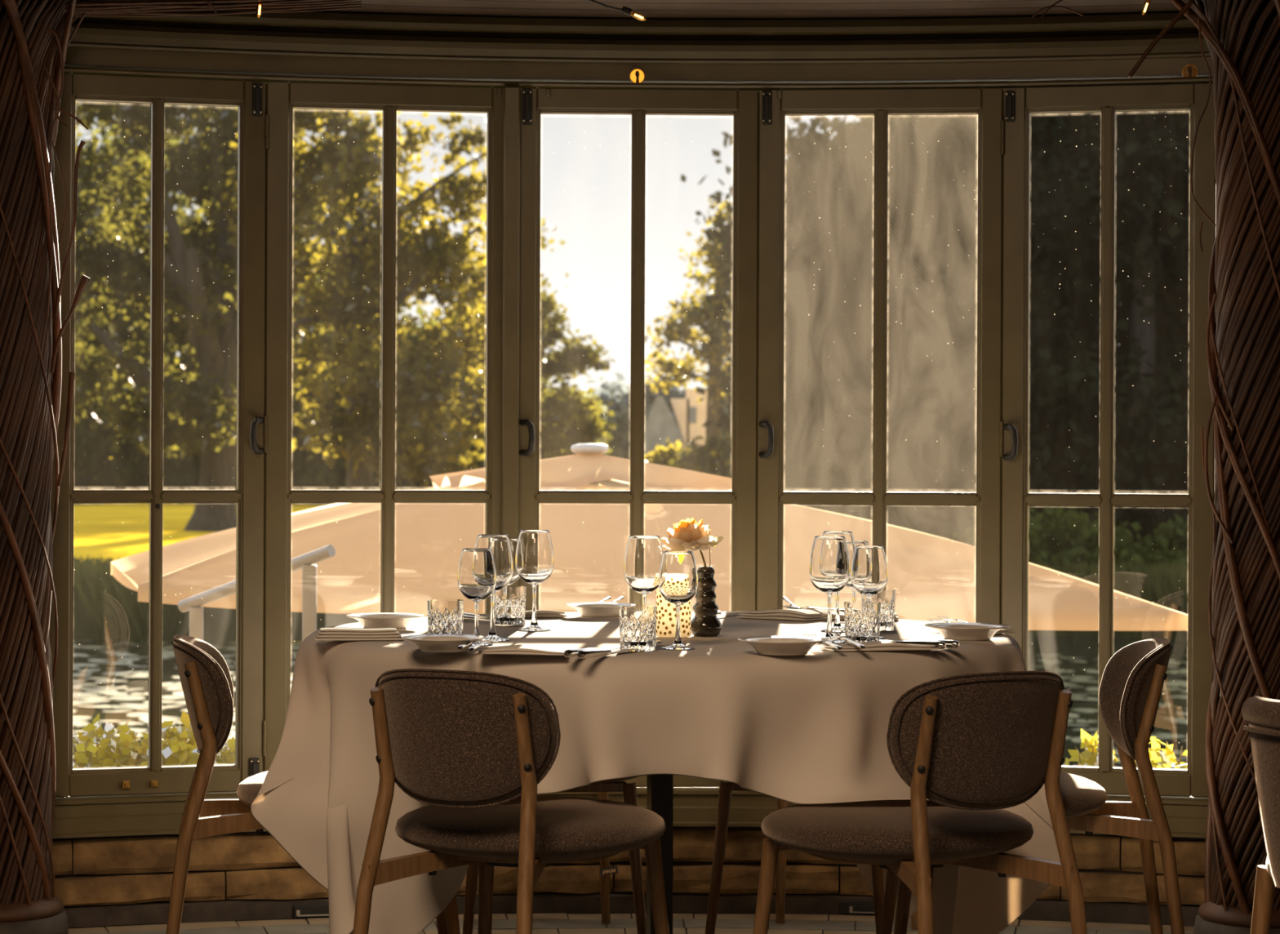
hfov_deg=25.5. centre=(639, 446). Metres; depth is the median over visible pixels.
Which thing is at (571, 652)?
knife
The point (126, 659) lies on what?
lily pad
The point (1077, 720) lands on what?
lily pad
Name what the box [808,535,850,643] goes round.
wine glass
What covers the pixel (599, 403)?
tree
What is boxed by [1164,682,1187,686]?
lily pad
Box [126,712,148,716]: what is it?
lily pad
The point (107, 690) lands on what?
lily pad
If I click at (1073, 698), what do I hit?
lily pad
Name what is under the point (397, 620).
bowl
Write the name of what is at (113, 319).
tree
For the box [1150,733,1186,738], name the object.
lily pad
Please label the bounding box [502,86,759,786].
window
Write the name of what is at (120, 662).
lily pad
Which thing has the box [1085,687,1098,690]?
lily pad
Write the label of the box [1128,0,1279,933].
column
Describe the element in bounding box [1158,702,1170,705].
lily pad
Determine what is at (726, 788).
dining chair
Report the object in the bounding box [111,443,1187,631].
parasol
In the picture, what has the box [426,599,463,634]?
tumbler
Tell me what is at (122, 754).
shrub
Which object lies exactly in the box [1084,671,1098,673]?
lily pad
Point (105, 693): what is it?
lily pad
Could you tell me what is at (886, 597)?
tumbler
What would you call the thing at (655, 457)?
bush
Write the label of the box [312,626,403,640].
napkin
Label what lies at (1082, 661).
lily pad
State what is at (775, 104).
window
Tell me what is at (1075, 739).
lily pad
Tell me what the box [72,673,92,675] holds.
lily pad
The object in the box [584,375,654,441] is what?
tree
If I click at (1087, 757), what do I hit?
shrub
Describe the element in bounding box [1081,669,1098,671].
lily pad
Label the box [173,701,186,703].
lily pad
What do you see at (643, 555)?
bowl
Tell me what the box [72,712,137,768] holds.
shrub
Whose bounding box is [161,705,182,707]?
lily pad
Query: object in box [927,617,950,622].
fork
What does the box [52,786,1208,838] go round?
trim
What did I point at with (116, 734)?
lily pad
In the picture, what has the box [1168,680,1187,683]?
lily pad
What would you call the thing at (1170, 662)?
lily pad
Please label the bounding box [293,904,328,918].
air vent
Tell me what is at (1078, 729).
lily pad
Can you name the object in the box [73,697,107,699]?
lily pad
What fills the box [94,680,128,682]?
lily pad
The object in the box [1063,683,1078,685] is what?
lily pad
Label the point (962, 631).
plate
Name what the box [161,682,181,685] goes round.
lily pad
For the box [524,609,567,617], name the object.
napkin
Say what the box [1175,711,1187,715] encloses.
lily pad
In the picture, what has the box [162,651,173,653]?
lily pad
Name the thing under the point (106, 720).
lily pad
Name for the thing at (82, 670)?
lily pad
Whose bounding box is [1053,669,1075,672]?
lily pad
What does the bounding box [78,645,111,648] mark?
lily pad
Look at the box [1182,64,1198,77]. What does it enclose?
lamp
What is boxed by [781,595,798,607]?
fork
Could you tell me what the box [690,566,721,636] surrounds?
vase
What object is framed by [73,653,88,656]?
lily pad
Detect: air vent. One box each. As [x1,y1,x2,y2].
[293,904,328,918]
[839,901,875,915]
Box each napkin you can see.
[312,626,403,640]
[474,644,570,655]
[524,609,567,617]
[736,608,832,621]
[818,610,898,619]
[818,640,937,651]
[995,629,1015,634]
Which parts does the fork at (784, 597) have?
handle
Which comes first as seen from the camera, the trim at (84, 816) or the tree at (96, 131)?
the trim at (84, 816)
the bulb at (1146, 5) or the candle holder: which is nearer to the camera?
the candle holder
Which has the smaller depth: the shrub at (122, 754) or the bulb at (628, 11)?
the bulb at (628, 11)
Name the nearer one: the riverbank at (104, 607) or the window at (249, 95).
the window at (249, 95)
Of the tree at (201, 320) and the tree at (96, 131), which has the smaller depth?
the tree at (201, 320)
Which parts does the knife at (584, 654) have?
handle, blade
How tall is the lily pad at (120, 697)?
0.023 m
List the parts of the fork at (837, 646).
handle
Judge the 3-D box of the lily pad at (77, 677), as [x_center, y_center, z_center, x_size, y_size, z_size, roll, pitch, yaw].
[-7.080,2.993,36.567,0.412,0.023,0.421,0,0,-45]
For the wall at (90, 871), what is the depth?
6.76 m
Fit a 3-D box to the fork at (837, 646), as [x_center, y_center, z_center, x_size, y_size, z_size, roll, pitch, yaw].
[0.347,0.367,5.324,0.023,0.018,0.193,0,0,-14]
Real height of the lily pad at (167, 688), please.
0.007 m
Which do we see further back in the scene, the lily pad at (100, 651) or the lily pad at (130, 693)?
the lily pad at (100, 651)
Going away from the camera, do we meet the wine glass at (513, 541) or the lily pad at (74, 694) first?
the wine glass at (513, 541)
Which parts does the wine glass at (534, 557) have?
stem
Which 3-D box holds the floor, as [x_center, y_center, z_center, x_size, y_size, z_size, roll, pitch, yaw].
[-0.005,1.189,2.000,9.600,0.111,10.600,0,0,0]
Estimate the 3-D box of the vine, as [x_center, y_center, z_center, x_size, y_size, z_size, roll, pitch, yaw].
[0.953,-1.004,6.450,0.117,0.050,0.004,0,0,0]
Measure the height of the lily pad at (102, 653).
0.018 m
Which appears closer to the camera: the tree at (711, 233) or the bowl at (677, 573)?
the bowl at (677, 573)
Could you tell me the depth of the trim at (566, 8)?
6.67 m
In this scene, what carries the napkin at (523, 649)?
on the tablecloth
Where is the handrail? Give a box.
[177,544,335,755]
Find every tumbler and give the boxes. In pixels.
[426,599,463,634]
[494,585,526,626]
[618,604,657,651]
[844,601,880,644]
[861,589,895,631]
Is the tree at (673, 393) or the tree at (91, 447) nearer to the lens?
the tree at (91, 447)
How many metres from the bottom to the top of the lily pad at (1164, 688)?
0.007 m
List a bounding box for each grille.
[297,908,328,915]
[852,906,874,911]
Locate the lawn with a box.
[73,457,324,642]
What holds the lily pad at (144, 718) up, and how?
on the pond
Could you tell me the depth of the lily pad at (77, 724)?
30.53 m
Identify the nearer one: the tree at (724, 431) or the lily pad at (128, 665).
the lily pad at (128, 665)
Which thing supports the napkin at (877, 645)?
on the tablecloth
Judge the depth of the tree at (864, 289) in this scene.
54.72 m
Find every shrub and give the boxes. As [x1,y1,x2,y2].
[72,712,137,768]
[96,729,165,768]
[120,710,199,767]
[213,736,235,764]
[1064,728,1119,767]
[1120,736,1187,768]
[1177,750,1187,768]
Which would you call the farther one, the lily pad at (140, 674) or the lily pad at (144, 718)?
the lily pad at (140, 674)
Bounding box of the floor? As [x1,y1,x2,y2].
[67,912,1194,933]
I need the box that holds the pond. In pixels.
[72,635,1187,768]
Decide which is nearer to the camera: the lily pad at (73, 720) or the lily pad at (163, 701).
the lily pad at (73, 720)
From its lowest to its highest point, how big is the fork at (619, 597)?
0.015 m
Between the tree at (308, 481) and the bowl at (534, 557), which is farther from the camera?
the tree at (308, 481)
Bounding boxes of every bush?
[644,436,698,469]
[661,431,731,478]
[714,458,731,476]
[946,512,1074,560]
[970,505,1168,579]
[1059,513,1188,575]
[1140,521,1188,564]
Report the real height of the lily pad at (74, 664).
0.020 m
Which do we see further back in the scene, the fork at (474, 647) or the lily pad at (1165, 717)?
the lily pad at (1165, 717)
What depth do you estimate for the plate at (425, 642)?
5.23 m
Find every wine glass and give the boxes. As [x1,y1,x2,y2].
[457,547,496,645]
[474,533,513,641]
[506,537,519,586]
[515,529,554,631]
[623,535,663,642]
[658,550,697,649]
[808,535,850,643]
[820,530,855,631]
[842,540,868,628]
[850,545,888,638]
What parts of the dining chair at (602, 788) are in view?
leg, rail, leg, seat, leg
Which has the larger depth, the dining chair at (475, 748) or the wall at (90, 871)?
the wall at (90, 871)
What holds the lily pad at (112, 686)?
on the pond
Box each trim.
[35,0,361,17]
[48,0,1213,83]
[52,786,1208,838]
[64,66,1213,92]
[94,0,1203,17]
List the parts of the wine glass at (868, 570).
stem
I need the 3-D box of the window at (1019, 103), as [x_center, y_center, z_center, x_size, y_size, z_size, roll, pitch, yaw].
[1.115,-0.017,6.763,0.509,1.697,0.092,0,0,13]
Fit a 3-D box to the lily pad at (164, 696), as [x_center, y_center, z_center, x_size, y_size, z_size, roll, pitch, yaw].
[-5.587,3.002,33.852,0.304,0.018,0.311,0,0,37]
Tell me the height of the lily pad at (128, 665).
0.021 m
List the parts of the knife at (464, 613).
handle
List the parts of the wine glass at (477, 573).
stem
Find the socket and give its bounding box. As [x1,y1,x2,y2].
[621,5,632,16]
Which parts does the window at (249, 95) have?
rail, rail, rail, rail, bolt plate, handle, bolt plate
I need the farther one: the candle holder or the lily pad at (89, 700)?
the lily pad at (89, 700)
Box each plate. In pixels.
[402,634,486,652]
[565,602,635,617]
[737,635,827,655]
[924,622,1009,640]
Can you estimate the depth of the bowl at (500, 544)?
5.54 m
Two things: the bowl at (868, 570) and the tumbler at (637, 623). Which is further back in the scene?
the bowl at (868, 570)
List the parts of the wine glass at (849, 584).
stem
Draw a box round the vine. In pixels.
[1031,0,1082,17]
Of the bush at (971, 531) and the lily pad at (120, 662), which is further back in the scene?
the bush at (971, 531)
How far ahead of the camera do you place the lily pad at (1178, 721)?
31.41 m
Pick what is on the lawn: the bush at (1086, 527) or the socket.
the bush at (1086, 527)
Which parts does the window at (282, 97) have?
rail, rail, rail, plate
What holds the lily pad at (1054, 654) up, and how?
on the pond
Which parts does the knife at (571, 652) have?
handle, blade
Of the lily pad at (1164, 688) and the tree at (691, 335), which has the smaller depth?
the lily pad at (1164, 688)
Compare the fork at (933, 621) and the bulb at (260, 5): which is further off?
the bulb at (260, 5)
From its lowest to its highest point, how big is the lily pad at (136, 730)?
0.021 m
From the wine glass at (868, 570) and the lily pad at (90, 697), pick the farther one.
the lily pad at (90, 697)
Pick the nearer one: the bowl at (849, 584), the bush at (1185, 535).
the bowl at (849, 584)
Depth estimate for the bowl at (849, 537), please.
5.86 m
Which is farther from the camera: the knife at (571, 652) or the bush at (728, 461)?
the bush at (728, 461)
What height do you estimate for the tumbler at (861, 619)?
0.083 m
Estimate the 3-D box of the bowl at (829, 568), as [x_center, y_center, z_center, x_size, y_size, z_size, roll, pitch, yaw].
[0.373,0.234,5.558,0.081,0.114,0.081,0,0,0]
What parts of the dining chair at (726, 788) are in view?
leg, rail, leg, leg, leg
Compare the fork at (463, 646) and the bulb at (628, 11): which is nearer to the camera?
the fork at (463, 646)
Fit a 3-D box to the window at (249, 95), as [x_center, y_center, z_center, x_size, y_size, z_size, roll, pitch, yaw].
[-1.131,-0.026,6.689,0.522,1.698,0.103,0,0,-18]
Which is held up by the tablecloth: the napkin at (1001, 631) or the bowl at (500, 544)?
the napkin at (1001, 631)
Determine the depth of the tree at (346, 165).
76.17 m
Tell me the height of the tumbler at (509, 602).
0.083 m
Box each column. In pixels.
[0,0,94,933]
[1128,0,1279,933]
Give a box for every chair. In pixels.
[165,635,460,933]
[352,668,669,933]
[462,776,646,933]
[705,781,918,933]
[752,671,1087,933]
[880,637,1184,933]
[1241,695,1279,933]
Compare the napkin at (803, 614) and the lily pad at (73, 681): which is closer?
the napkin at (803, 614)
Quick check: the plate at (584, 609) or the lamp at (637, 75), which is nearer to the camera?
the plate at (584, 609)
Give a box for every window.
[49,72,269,797]
[262,80,504,772]
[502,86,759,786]
[756,87,1003,623]
[999,82,1216,797]
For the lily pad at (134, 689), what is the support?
on the pond
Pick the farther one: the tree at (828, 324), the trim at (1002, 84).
the tree at (828, 324)
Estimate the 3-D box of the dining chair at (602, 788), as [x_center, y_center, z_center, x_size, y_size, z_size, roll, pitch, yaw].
[-0.211,0.771,6.421,0.469,0.729,0.613,0,0,-6]
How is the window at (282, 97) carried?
in the wall at (90, 871)
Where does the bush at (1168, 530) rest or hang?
on the lawn
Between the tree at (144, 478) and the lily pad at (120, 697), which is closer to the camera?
the lily pad at (120, 697)
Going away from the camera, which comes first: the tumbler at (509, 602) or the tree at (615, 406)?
the tumbler at (509, 602)
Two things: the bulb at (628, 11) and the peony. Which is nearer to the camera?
the peony
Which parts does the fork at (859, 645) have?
handle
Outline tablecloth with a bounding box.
[250,611,1062,933]
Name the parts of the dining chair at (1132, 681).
leg, leg, seat, rail, rail, backrest, leg, leg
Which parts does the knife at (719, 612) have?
blade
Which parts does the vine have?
stem, stem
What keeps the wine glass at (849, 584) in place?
on the tablecloth
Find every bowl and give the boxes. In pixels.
[346,613,423,628]
[457,547,496,601]
[474,533,513,592]
[515,529,554,585]
[623,535,663,594]
[658,550,697,604]
[808,535,850,594]
[822,530,855,582]
[845,540,868,589]
[850,545,888,596]
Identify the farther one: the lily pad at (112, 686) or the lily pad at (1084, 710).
the lily pad at (112, 686)
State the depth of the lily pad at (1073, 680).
36.89 m
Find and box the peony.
[661,517,724,566]
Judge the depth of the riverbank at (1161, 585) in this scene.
45.18 m
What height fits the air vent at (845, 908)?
0.030 m
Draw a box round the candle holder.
[655,587,691,637]
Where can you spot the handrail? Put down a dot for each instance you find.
(305, 561)
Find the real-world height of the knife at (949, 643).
0.015 m
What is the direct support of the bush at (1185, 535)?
on the lawn
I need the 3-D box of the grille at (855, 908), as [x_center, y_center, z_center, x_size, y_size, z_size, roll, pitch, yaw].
[0.642,1.122,6.843,0.262,0.014,0.004,0,0,7]
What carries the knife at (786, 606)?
on the napkin at (803, 614)
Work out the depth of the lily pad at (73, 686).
35.32 m
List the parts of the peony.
stem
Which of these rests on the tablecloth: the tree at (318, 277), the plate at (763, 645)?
the plate at (763, 645)
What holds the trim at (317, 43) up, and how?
attached to the wall
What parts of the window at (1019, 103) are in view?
bolt plate, handle, rail, rail, rail, rail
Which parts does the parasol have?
canopy panel, canopy panel, canopy panel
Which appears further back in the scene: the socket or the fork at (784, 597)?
the fork at (784, 597)
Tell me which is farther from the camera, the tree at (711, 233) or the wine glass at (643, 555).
the tree at (711, 233)
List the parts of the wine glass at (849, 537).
stem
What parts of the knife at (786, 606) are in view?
handle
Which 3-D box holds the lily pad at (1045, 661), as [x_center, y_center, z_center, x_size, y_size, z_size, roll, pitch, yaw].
[5.834,3.051,40.108,0.332,0.009,0.326,0,2,-11]
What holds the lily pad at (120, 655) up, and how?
on the pond
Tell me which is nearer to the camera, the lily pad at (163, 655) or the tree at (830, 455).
the lily pad at (163, 655)
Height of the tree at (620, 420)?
10.980 m
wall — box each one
[50,826,1205,906]
[1215,190,1217,235]
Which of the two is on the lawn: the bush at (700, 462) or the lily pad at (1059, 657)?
the bush at (700, 462)
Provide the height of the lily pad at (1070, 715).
0.025 m
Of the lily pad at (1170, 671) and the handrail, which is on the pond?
the lily pad at (1170, 671)
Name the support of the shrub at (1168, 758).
on the planting bed
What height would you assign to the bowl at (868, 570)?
0.102 m
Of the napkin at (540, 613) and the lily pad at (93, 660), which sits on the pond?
the lily pad at (93, 660)
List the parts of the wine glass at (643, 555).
stem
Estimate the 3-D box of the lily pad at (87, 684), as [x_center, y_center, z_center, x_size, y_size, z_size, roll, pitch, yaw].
[-6.982,2.998,35.643,0.299,0.005,0.305,-1,0,-43]
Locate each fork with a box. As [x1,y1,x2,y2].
[457,635,490,648]
[468,637,500,650]
[596,596,611,602]
[609,596,623,602]
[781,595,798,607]
[803,633,842,649]
[827,632,865,648]
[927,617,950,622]
[937,615,968,622]
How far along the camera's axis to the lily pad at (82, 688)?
35.08 m
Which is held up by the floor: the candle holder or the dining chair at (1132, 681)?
the dining chair at (1132, 681)
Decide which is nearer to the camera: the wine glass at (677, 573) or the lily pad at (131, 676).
the wine glass at (677, 573)
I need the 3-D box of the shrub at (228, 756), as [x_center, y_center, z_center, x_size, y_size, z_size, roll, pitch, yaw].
[-1.207,1.074,8.202,0.423,0.473,0.463,0,0,0]
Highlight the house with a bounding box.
[644,388,706,462]
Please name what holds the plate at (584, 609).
on the tablecloth
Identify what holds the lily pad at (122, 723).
on the pond
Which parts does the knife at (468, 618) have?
handle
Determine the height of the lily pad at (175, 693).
0.010 m
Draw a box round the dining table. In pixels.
[646,774,673,933]
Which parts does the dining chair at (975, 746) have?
leg, rail, seat, rail, leg, leg, backrest, rail, leg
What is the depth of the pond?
36.82 m
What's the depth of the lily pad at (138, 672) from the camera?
37.60 m
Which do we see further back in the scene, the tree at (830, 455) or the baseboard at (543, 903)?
the tree at (830, 455)
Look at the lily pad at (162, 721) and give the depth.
30.87 m
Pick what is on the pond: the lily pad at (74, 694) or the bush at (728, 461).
the lily pad at (74, 694)
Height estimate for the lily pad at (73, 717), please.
0.023 m
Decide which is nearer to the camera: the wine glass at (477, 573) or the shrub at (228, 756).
the wine glass at (477, 573)
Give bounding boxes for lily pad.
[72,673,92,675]
[72,680,88,682]
[72,684,82,687]
[72,687,95,689]
[72,692,101,697]
[72,698,109,703]
[72,702,83,704]
[72,715,91,719]
[72,719,88,722]
[72,722,88,726]
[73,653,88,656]
[73,663,97,666]
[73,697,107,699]
[74,683,96,685]
[76,705,112,707]
[77,669,100,671]
[77,677,109,679]
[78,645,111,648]
[84,688,117,693]
[88,658,110,661]
[91,685,127,688]
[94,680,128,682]
[99,650,128,653]
[99,720,121,721]
[101,692,128,695]
[102,653,128,654]
[102,709,132,711]
[103,671,133,675]
[108,695,145,700]
[110,661,133,664]
[112,703,148,708]
[114,728,147,732]
[114,733,142,736]
[116,653,137,656]
[117,657,140,660]
[118,722,145,724]
[123,675,148,677]
[124,688,143,690]
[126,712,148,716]
[128,665,148,666]
[128,671,148,673]
[129,693,148,694]
[133,673,148,675]
[138,715,179,720]
[142,700,175,703]
[143,720,177,724]
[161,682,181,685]
[161,695,184,698]
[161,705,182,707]
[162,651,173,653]
[162,653,174,657]
[165,688,182,689]
[172,692,183,695]
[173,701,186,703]
[1035,653,1062,656]
[1037,658,1062,660]
[1039,660,1062,662]
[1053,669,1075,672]
[1058,657,1086,658]
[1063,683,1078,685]
[1067,724,1089,725]
[1068,713,1079,717]
[1069,679,1097,682]
[1070,675,1098,678]
[1071,660,1086,662]
[1071,693,1088,696]
[1071,697,1098,701]
[1071,708,1098,712]
[1071,737,1098,742]
[1072,728,1098,731]
[1075,719,1098,722]
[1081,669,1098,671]
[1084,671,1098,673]
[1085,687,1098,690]
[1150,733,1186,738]
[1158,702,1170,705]
[1160,750,1184,754]
[1162,688,1182,689]
[1162,717,1186,719]
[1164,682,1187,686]
[1166,670,1187,673]
[1167,695,1187,698]
[1167,718,1187,724]
[1168,661,1179,664]
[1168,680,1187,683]
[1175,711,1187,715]
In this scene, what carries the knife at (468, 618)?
on the tablecloth
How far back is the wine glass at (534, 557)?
5.85 m
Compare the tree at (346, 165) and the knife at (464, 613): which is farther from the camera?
the tree at (346, 165)
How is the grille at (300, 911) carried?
attached to the air vent at (311, 910)
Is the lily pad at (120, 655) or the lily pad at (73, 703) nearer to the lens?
the lily pad at (73, 703)
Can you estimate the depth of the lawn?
87.76 m
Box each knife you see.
[463,612,490,618]
[463,614,490,621]
[563,646,622,657]
[576,648,639,658]
[716,610,741,615]
[782,605,844,612]
[879,639,959,648]
[895,640,946,648]
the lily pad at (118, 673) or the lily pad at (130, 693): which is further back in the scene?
the lily pad at (118, 673)
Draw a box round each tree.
[73,128,200,505]
[74,100,381,531]
[75,200,143,489]
[76,119,215,488]
[111,186,345,504]
[209,108,544,489]
[291,303,551,505]
[302,266,445,381]
[411,217,617,459]
[418,379,594,471]
[539,374,613,453]
[547,388,652,458]
[573,386,630,459]
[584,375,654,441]
[602,371,685,455]
[644,115,839,506]
[644,197,733,472]
[673,386,732,443]
[686,115,901,506]
[724,114,976,528]
[784,114,1094,525]
[785,115,941,488]
[805,113,1189,545]
[821,114,1189,527]
[895,110,1216,557]
[936,118,1216,526]
[1035,166,1216,524]
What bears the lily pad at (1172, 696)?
on the pond
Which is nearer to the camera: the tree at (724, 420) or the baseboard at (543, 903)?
the baseboard at (543, 903)
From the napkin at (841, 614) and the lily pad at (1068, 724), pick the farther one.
the lily pad at (1068, 724)
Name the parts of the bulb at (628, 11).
glass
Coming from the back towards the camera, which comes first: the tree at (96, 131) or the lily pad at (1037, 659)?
the tree at (96, 131)
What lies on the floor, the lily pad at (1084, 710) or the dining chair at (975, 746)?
the dining chair at (975, 746)
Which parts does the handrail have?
post, rail, post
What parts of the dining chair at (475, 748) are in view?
leg, rail, backrest, leg, leg, seat, rail, rail, leg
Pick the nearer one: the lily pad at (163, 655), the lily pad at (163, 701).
the lily pad at (163, 701)
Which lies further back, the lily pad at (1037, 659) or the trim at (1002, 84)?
the lily pad at (1037, 659)
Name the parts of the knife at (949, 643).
blade, handle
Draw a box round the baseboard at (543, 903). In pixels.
[63,893,1199,927]
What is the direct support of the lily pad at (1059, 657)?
on the pond
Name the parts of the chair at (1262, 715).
leg, backrest, seat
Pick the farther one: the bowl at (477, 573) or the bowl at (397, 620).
the bowl at (397, 620)
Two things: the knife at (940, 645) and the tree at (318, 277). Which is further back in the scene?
the tree at (318, 277)
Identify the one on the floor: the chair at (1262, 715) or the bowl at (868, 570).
the chair at (1262, 715)
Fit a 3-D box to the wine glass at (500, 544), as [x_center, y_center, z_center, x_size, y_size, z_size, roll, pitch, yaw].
[-0.290,0.277,5.564,0.081,0.208,0.081,0,0,-31]
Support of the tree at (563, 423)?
on the lawn
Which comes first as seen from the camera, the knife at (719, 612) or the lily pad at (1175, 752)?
the knife at (719, 612)
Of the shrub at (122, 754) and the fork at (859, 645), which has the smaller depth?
the fork at (859, 645)
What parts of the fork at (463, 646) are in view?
handle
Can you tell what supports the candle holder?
on the tablecloth
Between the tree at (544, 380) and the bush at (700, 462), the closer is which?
the bush at (700, 462)
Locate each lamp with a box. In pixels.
[629,68,644,82]
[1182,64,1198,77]
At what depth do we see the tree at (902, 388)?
50.81 m
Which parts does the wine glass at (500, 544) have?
stem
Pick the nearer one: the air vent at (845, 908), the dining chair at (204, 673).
the dining chair at (204, 673)
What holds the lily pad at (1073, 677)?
on the pond
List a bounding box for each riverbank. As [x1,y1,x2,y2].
[73,555,359,643]
[1027,558,1188,641]
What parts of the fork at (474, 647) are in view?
handle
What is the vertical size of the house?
6.937 m
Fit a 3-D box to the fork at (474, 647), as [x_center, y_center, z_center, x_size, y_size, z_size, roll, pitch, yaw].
[-0.289,0.364,5.216,0.023,0.010,0.194,0,1,10]
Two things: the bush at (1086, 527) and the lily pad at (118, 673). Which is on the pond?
the lily pad at (118, 673)
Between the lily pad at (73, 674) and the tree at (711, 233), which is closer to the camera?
the lily pad at (73, 674)
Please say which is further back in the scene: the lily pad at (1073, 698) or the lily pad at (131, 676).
the lily pad at (131, 676)
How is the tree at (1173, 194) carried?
on the lawn
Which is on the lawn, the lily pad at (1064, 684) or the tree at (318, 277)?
the tree at (318, 277)
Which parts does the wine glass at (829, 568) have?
stem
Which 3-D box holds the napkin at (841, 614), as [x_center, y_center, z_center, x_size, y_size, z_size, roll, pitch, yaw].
[0.481,0.377,6.312,0.188,0.015,0.100,0,0,2]
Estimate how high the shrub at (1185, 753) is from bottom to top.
0.453 m
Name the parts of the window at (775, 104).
handle, bolt plate, plate, rail, rail, rail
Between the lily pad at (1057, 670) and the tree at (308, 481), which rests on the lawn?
the tree at (308, 481)
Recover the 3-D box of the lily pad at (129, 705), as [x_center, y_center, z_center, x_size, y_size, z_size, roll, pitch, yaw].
[-5.874,3.001,32.657,0.456,0.026,0.467,0,0,22]
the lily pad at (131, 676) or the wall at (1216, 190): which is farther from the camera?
the lily pad at (131, 676)
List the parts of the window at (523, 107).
handle, bolt plate, plate, rail, rail, rail, rail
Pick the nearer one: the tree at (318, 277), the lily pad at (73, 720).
the lily pad at (73, 720)
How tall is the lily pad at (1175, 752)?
0.017 m
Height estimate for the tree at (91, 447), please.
17.194 m
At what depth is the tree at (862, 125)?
58.97 m
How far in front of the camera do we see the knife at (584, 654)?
5.14 m
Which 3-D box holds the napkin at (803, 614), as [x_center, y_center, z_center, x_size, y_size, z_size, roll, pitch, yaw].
[0.328,0.372,6.311,0.186,0.023,0.130,0,0,37]
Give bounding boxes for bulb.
[256,0,264,17]
[589,0,646,20]
[1142,0,1151,14]
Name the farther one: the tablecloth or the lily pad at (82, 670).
the lily pad at (82, 670)
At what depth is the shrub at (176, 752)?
8.04 m
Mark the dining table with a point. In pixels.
(660, 788)
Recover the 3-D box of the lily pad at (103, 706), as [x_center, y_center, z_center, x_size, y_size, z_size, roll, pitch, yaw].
[-6.322,2.996,32.661,0.466,0.028,0.477,0,0,-36]
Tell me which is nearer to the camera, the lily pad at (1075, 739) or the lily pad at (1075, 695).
the lily pad at (1075, 739)
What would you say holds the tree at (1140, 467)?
on the lawn
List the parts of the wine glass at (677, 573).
stem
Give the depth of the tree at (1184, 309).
52.06 m
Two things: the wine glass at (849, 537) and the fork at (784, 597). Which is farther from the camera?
the fork at (784, 597)
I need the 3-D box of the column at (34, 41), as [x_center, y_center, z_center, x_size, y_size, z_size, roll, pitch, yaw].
[-1.428,0.039,6.447,0.400,2.179,0.393,0,0,-44]
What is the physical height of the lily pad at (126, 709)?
0.021 m
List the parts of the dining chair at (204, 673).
leg, leg, backrest, rail, rail, seat, leg, leg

